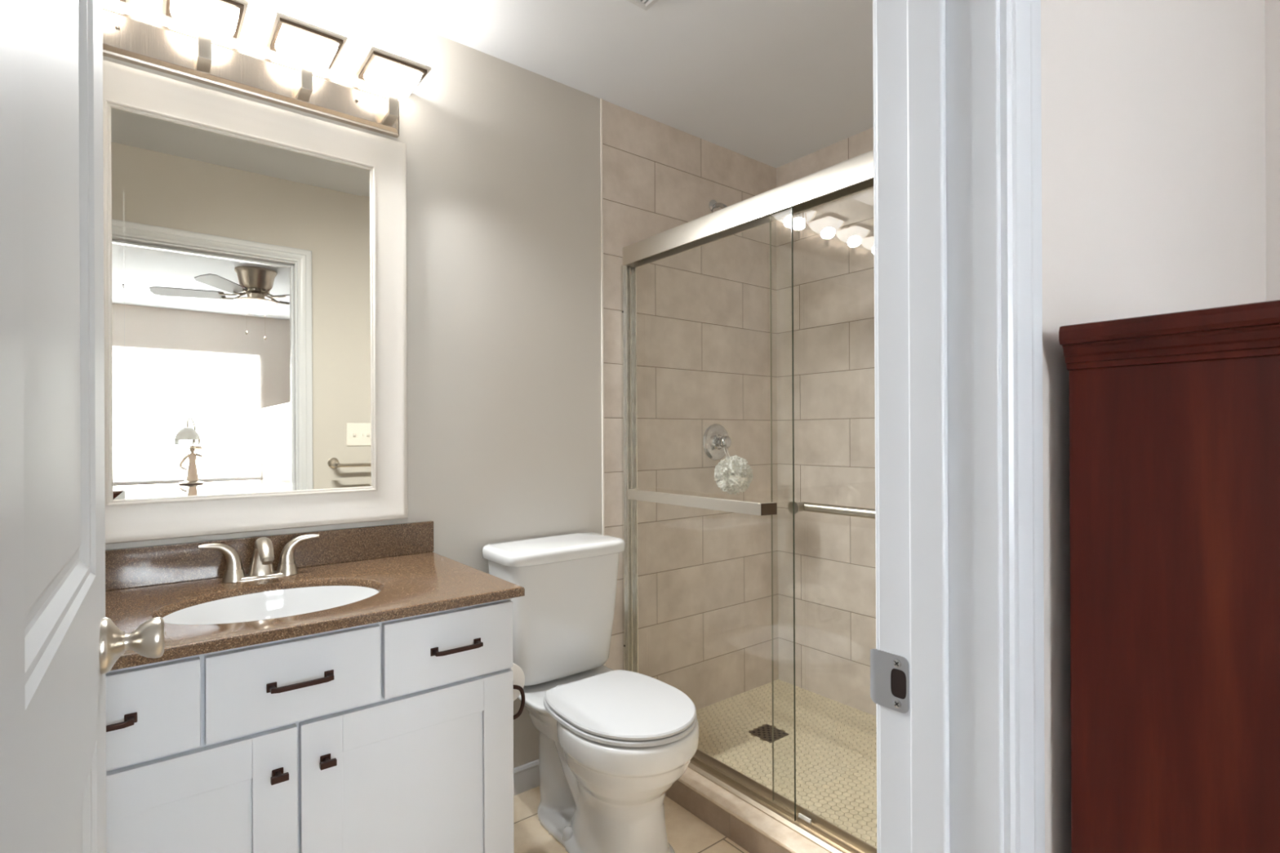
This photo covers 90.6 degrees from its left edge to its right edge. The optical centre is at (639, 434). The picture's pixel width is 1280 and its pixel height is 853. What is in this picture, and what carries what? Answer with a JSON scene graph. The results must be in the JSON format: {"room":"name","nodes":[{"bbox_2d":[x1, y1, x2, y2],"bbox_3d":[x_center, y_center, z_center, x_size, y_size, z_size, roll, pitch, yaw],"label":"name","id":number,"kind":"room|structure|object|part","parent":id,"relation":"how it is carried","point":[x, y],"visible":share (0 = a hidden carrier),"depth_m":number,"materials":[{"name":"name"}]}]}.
{"room":"bedroom","nodes":[
{"label":"bedroom","id":0,"kind":"room"},
{"bbox_2d":[102,0,778,768],"bbox_3d":[-0.400,-0.021,2.203,2.781,2.440,0.100,0,0,-38],"label":"wall","id":1,"kind":"structure","parent":0,"point":[503,157],"depth_m":2.27,"materials":[{"name":"paint"}]},
{"bbox_2d":[102,60,408,544],"bbox_3d":[-0.999,-0.305,1.647,0.774,1.113,0.026,0,0,-38],"label":"wall mirror","id":2,"kind":"object","parent":1,"relation":"attached to","point":[255,254],"visible":0.81,"depth_m":1.64,"materials":[{"name":"white wood"}]},
{"bbox_3d":[-1.004,-0.305,1.653,0.578,0.917,0.005,0,0,-38],"label":"mirror plate","id":3,"kind":"part","parent":2,"relation":"part of","materials":[{"name":"silver metal"}]},
{"bbox_2d":[102,0,431,137],"bbox_3d":[-0.961,-0.957,1.593,0.824,0.151,0.164,0,0,-38],"label":"vanity light","id":4,"kind":"object","parent":1,"relation":"attached to","point":[198,55],"visible":0.98,"depth_m":1.62,"materials":[{"name":"white glass"}]},
{"bbox_3d":[-1.220,-0.992,1.387,0.134,0.058,0.134,0,0,-38],"label":"lamp shade","id":5,"kind":"part","parent":4,"relation":"part of","materials":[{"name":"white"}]},
{"bbox_3d":[-1.047,-0.993,1.524,0.134,0.058,0.134,0,0,-38],"label":"lamp shade","id":6,"kind":"part","parent":4,"relation":"part of","materials":[{"name":"white glass"}]},
{"bbox_3d":[-1.061,-0.930,1.542,0.027,0.068,0.060,0,0,-38],"label":"arm","id":7,"kind":"part","parent":4,"relation":"part of","materials":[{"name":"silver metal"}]},
{"bbox_3d":[-0.888,-0.931,1.679,0.027,0.068,0.060,0,0,-38],"label":"arm","id":8,"kind":"part","parent":4,"relation":"part of","materials":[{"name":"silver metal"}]},
{"bbox_3d":[-0.874,-0.994,1.661,0.134,0.058,0.134,0,0,-38],"label":"lamp shade","id":9,"kind":"part","parent":4,"relation":"part of","materials":[{"name":"white glass"}]},
{"bbox_3d":[-0.715,-0.931,1.816,0.027,0.068,0.060,0,0,-38],"label":"arm","id":10,"kind":"part","parent":4,"relation":"part of","materials":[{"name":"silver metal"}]},
{"bbox_3d":[-0.702,-0.995,1.798,0.134,0.058,0.134,0,0,-38],"label":"lamp shade","id":11,"kind":"part","parent":4,"relation":"part of","materials":[{"name":"white glass"}]},
{"bbox_2d":[105,520,433,591],"bbox_3d":[-1.003,0.312,1.647,0.940,0.093,0.020,0,0,-38],"label":"backsplash","id":12,"kind":"structure","parent":1,"relation":"attached to","point":[162,564],"depth_m":1.63,"materials":[{"name":"brown stone"}]},
{"bbox_2d":[513,759,539,795],"bbox_3d":[-0.387,1.157,2.136,0.647,0.084,0.014,0,0,-38],"label":"baseboard","id":13,"kind":"structure","parent":1,"relation":"attached to","point":[526,776],"depth_m":2.13,"materials":[{"name":"paint"}]},
{"bbox_2d":[600,98,605,666],"bbox_3d":[-0.137,-0.022,2.344,0.009,2.440,0.006,0,0,-38],"label":"trim","id":14,"kind":"structure","parent":1,"relation":"attached to","point":[601,100],"depth_m":2.34,"materials":[{"name":"white tile"}]},
{"bbox_2d":[702,423,731,460],"bbox_3d":[0.348,0.032,2.686,0.156,0.156,0.072,0,0,-38],"label":"shower valve","id":15,"kind":"object","parent":1,"relation":"attached to","point":[716,437],"visible":1,"depth_m":2.69,"materials":[{"name":"silver metal"}]},
{"bbox_3d":[0.354,0.032,2.678,0.054,0.054,0.053,0,0,-38],"label":"knob","id":16,"kind":"part","parent":15,"relation":"part of","materials":[{"name":"silver metal"}]},
{"bbox_2d":[714,447,753,494],"bbox_3d":[0.379,0.128,2.591,0.158,0.234,0.172,0,0,-38],"label":"loofah","id":17,"kind":"object","parent":15,"relation":"hanging from","point":[732,474],"visible":1,"depth_m":2.54,"materials":[{"name":"white fabric"}]},
{"bbox_2d":[709,200,727,212],"bbox_3d":[0.359,-0.940,2.655,0.072,0.127,0.140,0,0,-38],"label":"shower","id":18,"kind":"object","parent":1,"relation":"attached to","point":[714,206],"visible":0.51,"depth_m":2.69,"materials":[{"name":"silver metal"}]},
{"bbox_3d":[0.349,-0.949,2.667,0.019,0.070,0.095,0,0,-38],"label":"arm","id":19,"kind":"part","parent":18,"relation":"part of","materials":[{"name":"silver metal"}]},
{"bbox_2d":[665,767,830,852],"bbox_3d":[0.418,1.148,1.787,0.144,0.093,1.561,0,0,-38],"label":"shower curb","id":20,"kind":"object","parent":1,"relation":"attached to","point":[753,830],"depth_m":1.87,"materials":[{"name":"tile"}]},
{"bbox_2d":[621,150,876,852],"bbox_3d":[0.444,0.193,1.812,0.147,1.818,1.561,0,0,-40],"label":"shower door","id":21,"kind":"structure","parent":20,"relation":"on","point":[853,175],"depth_m":1.96,"materials":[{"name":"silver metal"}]},
{"bbox_3d":[0.464,0.212,1.851,0.054,0.038,0.038,0,0,-38],"label":"bar post","id":22,"kind":"part","parent":21,"relation":"part of","materials":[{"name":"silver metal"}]},
{"bbox_2d":[351,0,873,168],"bbox_3d":[0.079,-1.293,1.592,2.781,0.100,1.661,0,0,-38],"label":"ceiling","id":23,"kind":"structure","parent":0,"point":[774,83],"depth_m":2.07,"materials":[{"name":"paint"}]},
{"bbox_2d":[626,0,658,10],"bbox_3d":[-0.001,-1.235,1.671,0.250,0.016,0.250,0,0,-38],"label":"ceiling vent","id":24,"kind":"object","parent":23,"relation":"in","point":[645,5],"visible":1,"depth_m":1.81,"materials":[{"name":"paint"}]},
{"bbox_2d":[513,786,749,852],"bbox_3d":[0.128,1.246,1.545,2.781,0.100,1.779,0,0,-38],"label":"floor","id":25,"kind":"structure","parent":0,"point":[686,833],"depth_m":1.91,"materials":[{"name":"tile"}]},
{"bbox_2d":[106,598,514,852],"bbox_3d":[-0.816,0.790,1.423,0.907,0.822,0.598,0,0,-38],"label":"vanity cabinet","id":26,"kind":"object","parent":25,"relation":"on","point":[396,735],"visible":0.77,"depth_m":1.24,"materials":[{"name":"paint"}]},
{"bbox_3d":[-0.877,0.472,1.014,0.115,0.017,0.028,0,0,-38],"label":"handle","id":27,"kind":"part","parent":26,"relation":"part of","materials":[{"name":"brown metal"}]},
{"bbox_3d":[-0.892,0.472,1.032,0.290,0.154,0.018,0,0,-38],"label":"drawer","id":28,"kind":"part","parent":26,"relation":"part of","materials":[{"name":"paint"}]},
{"bbox_3d":[-0.831,0.817,1.079,0.442,0.518,0.018,0,0,-38],"label":"door","id":29,"kind":"part","parent":26,"relation":"part of","materials":[{"name":"paint"}]},
{"bbox_3d":[-0.670,0.634,1.177,0.029,0.017,0.029,0,0,-38],"label":"knob","id":30,"kind":"part","parent":26,"relation":"part of","materials":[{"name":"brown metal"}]},
{"bbox_3d":[-0.656,0.471,1.219,0.298,0.154,0.018,0,0,-38],"label":"drawer","id":31,"kind":"part","parent":26,"relation":"part of","materials":[{"name":"paint"}]},
{"bbox_3d":[-0.640,0.471,1.202,0.115,0.017,0.028,0,0,-38],"label":"handle","id":32,"kind":"part","parent":26,"relation":"part of","materials":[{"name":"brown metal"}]},
{"bbox_2d":[105,520,524,671],"bbox_3d":[-0.823,0.397,1.421,0.940,0.263,0.598,0,0,-38],"label":"countertop","id":33,"kind":"structure","parent":26,"relation":"on","point":[344,578],"depth_m":1.50,"materials":[{"name":"brown stone"}]},
{"bbox_2d":[197,533,319,582],"bbox_3d":[-0.927,0.306,1.561,0.262,0.105,0.137,0,0,-38],"label":"faucet","id":34,"kind":"object","parent":33,"relation":"on","point":[261,566],"visible":1,"depth_m":1.56,"materials":[{"name":"silver metal"}]},
{"bbox_3d":[-1.020,0.296,1.541,0.092,0.069,0.037,0,0,-38],"label":"lever","id":35,"kind":"part","parent":34,"relation":"part of","materials":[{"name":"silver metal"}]},
{"bbox_3d":[-0.998,0.343,1.558,0.051,0.030,0.051,0,0,-38],"label":"handle","id":36,"kind":"part","parent":34,"relation":"part of","materials":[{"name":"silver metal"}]},
{"bbox_3d":[-0.925,0.304,1.559,0.058,0.100,0.133,0,0,-38],"label":"spout","id":37,"kind":"part","parent":34,"relation":"part of","materials":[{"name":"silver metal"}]},
{"bbox_3d":[-0.908,0.343,1.630,0.051,0.030,0.051,0,0,-38],"label":"handle","id":38,"kind":"part","parent":34,"relation":"part of","materials":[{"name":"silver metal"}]},
{"bbox_3d":[-0.886,0.295,1.647,0.092,0.069,0.037,0,0,-38],"label":"lever","id":39,"kind":"part","parent":34,"relation":"part of","materials":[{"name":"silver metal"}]},
{"bbox_2d":[162,586,379,624],"bbox_3d":[-0.793,0.452,1.389,0.436,0.153,0.334,0,0,-38],"label":"basin","id":40,"kind":"object","parent":33,"relation":"in","point":[252,603],"depth_m":1.50,"materials":[{"name":"white ceramic"}]},
{"bbox_3d":[-0.606,0.634,1.228,0.029,0.017,0.029,0,0,-38],"label":"knob","id":41,"kind":"part","parent":26,"relation":"part of","materials":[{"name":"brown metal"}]},
{"bbox_3d":[-0.478,0.815,1.359,0.448,0.518,0.018,0,0,-38],"label":"door","id":42,"kind":"part","parent":26,"relation":"part of","materials":[{"name":"paint"}]},
{"bbox_3d":[-0.419,0.470,1.407,0.292,0.154,0.018,0,0,-38],"label":"drawer","id":43,"kind":"part","parent":26,"relation":"part of","materials":[{"name":"paint"}]},
{"bbox_3d":[-0.399,0.470,1.393,0.115,0.017,0.028,0,0,-38],"label":"handle","id":44,"kind":"part","parent":26,"relation":"part of","materials":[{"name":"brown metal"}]},
{"bbox_2d":[513,684,524,719],"bbox_3d":[-0.401,0.726,1.735,0.132,0.110,0.157,0,0,-38],"label":"toilet paper holder","id":45,"kind":"object","parent":26,"relation":"attached to","point":[519,688],"visible":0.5,"depth_m":1.72,"materials":[{"name":"brown metal"}]},
{"bbox_2d":[511,662,524,701],"bbox_3d":[-0.392,0.679,1.760,0.110,0.110,0.100,0,0,-38],"label":"toilet paper roll","id":46,"kind":"object","parent":45,"relation":"hanging from","point":[518,674],"visible":0.09,"depth_m":1.74,"materials":[{"name":"white paper"}]},
{"bbox_2d":[482,532,698,852],"bbox_3d":[-0.122,0.775,1.894,0.444,0.846,0.702,0,0,-38],"label":"toilet","id":47,"kind":"object","parent":25,"relation":"on","point":[612,744],"visible":0.96,"depth_m":1.88,"materials":[{"name":"white ceramic"}]},
{"bbox_3d":[-0.272,0.585,2.082,0.417,0.386,0.210,0,0,-38],"label":"tank","id":48,"kind":"part","parent":47,"relation":"part of","materials":[{"name":"white ceramic"}]},
{"bbox_3d":[-0.270,0.373,2.079,0.444,0.042,0.230,0,0,-38],"label":"tank lid","id":49,"kind":"part","parent":47,"relation":"part of","materials":[{"name":"white ceramic"}]},
{"bbox_3d":[-0.116,0.994,1.889,0.367,0.407,0.688,0,0,-38],"label":"bowl","id":50,"kind":"part","parent":47,"relation":"part of","materials":[{"name":"white ceramic"}]},
{"bbox_3d":[-0.039,0.778,1.790,0.364,0.014,0.431,0,0,-38],"label":"seat","id":51,"kind":"part","parent":47,"relation":"part of","materials":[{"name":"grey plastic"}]},
{"bbox_3d":[-0.040,0.762,1.790,0.361,0.015,0.430,0,0,-38],"label":"seat lid","id":52,"kind":"part","parent":47,"relation":"part of","materials":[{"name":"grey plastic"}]},
{"bbox_2d":[696,679,876,848],"bbox_3d":[0.807,1.169,2.092,0.876,0.048,1.594,0,0,-38],"label":"floor","id":53,"kind":"structure","parent":0,"point":[788,721],"depth_m":2.31,"materials":[{"name":"beige tile"}]},
{"bbox_2d":[749,724,789,742],"bbox_3d":[0.495,1.146,2.430,0.108,0.003,0.108,0,0,-38],"label":"floor drain","id":54,"kind":"object","parent":53,"relation":"on","point":[764,732],"visible":0.94,"depth_m":2.43,"materials":[{"name":"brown metal"}]},
{"bbox_2d":[776,127,876,715],"bbox_3d":[1.167,-0.029,2.385,0.100,2.440,1.561,0,0,-38],"label":"wall","id":55,"kind":"structure","parent":0,"point":[834,389],"depth_m":2.74,"materials":[{"name":"tile"}]},
{"bbox_2d":[1040,0,1266,852],"bbox_3d":[1.014,-0.028,1.192,1.822,2.440,0.118,0,0,-38],"label":"wall","id":56,"kind":"structure","parent":0,"point":[1117,76],"depth_m":0.81,"materials":[{"name":"paint"}]},
{"bbox_2d":[1264,0,1279,301],"bbox_3d":[2.737,-0.037,-0.105,0.100,2.440,4.056,0,0,-38],"label":"wall","id":57,"kind":"structure","parent":0,"point":[1272,7],"depth_m":1.44,"materials":[{"name":"paint"}]},
{"bbox_3d":[1.045,1.242,-1.515,5.146,0.100,4.156,0,0,-38],"label":"floor","id":58,"kind":"structure","parent":0,"visible":0},
{"bbox_2d":[1058,299,1279,852],"bbox_3d":[0.976,0.542,0.738,1.047,1.300,0.507,0,0,-38],"label":"dresser","id":59,"kind":"object","parent":58,"relation":"on","point":[1175,417],"visible":1,"depth_m":0.56,"materials":[{"name":"brown wood"}]},
{"bbox_3d":[-1.253,-0.017,-0.604,2.486,2.440,0.118,0,0,-38],"label":"wall","id":60,"kind":"structure","parent":0,"visible":0},
{"bbox_2d":[0,0,164,852],"bbox_3d":[-0.494,0.178,0.524,0.157,2.018,0.711,0,0,-37],"label":"door","id":61,"kind":"structure","parent":60,"relation":"in","point":[59,646],"depth_m":0.49,"materials":[{"name":"paint"}]},
{"bbox_3d":[-0.498,-0.267,0.528,0.035,0.858,0.448,0,0,-37],"label":"panel","id":62,"kind":"part","parent":61,"relation":"part of","materials":[{"name":"paint"}]},
{"bbox_3d":[-0.494,0.644,0.528,0.035,0.610,0.448,0,0,-37],"label":"panel","id":63,"kind":"part","parent":61,"relation":"part of","materials":[{"name":"paint"}]},
{"bbox_3d":[-0.646,0.257,0.777,0.022,0.067,0.067,0,0,-37],"label":"knob","id":64,"kind":"part","parent":61,"relation":"part of","materials":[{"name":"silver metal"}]},
{"bbox_2d":[872,0,880,852],"bbox_3d":[-0.031,0.141,0.450,0.844,2.112,0.016,0,0,-38],"label":"trim","id":65,"kind":"structure","parent":60,"relation":"attached to","point":[874,30],"depth_m":0.67,"materials":[{"name":"paint"}]},
{"bbox_2d":[870,648,909,713],"bbox_3d":[0.256,0.253,0.652,0.005,0.057,0.045,0,0,-33],"label":"strike plate","id":66,"kind":"object","parent":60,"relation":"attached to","point":[889,672],"visible":1,"depth_m":0.65,"materials":[{"name":"silver metal"}]},
{"bbox_2d":[875,0,1004,852],"bbox_3d":[0.011,0.167,0.397,0.738,2.059,0.118,0,0,-38],"label":"trim","id":67,"kind":"structure","parent":60,"relation":"attached to","point":[939,161],"depth_m":0.60,"materials":[{"name":"paint"}]},
{"bbox_2d":[1000,0,1044,852],"bbox_3d":[0.052,0.141,0.346,0.844,2.112,0.012,0,0,-38],"label":"trim","id":68,"kind":"structure","parent":60,"relation":"attached to","point":[1020,104],"depth_m":0.58,"materials":[{"name":"paint"}]}
]}

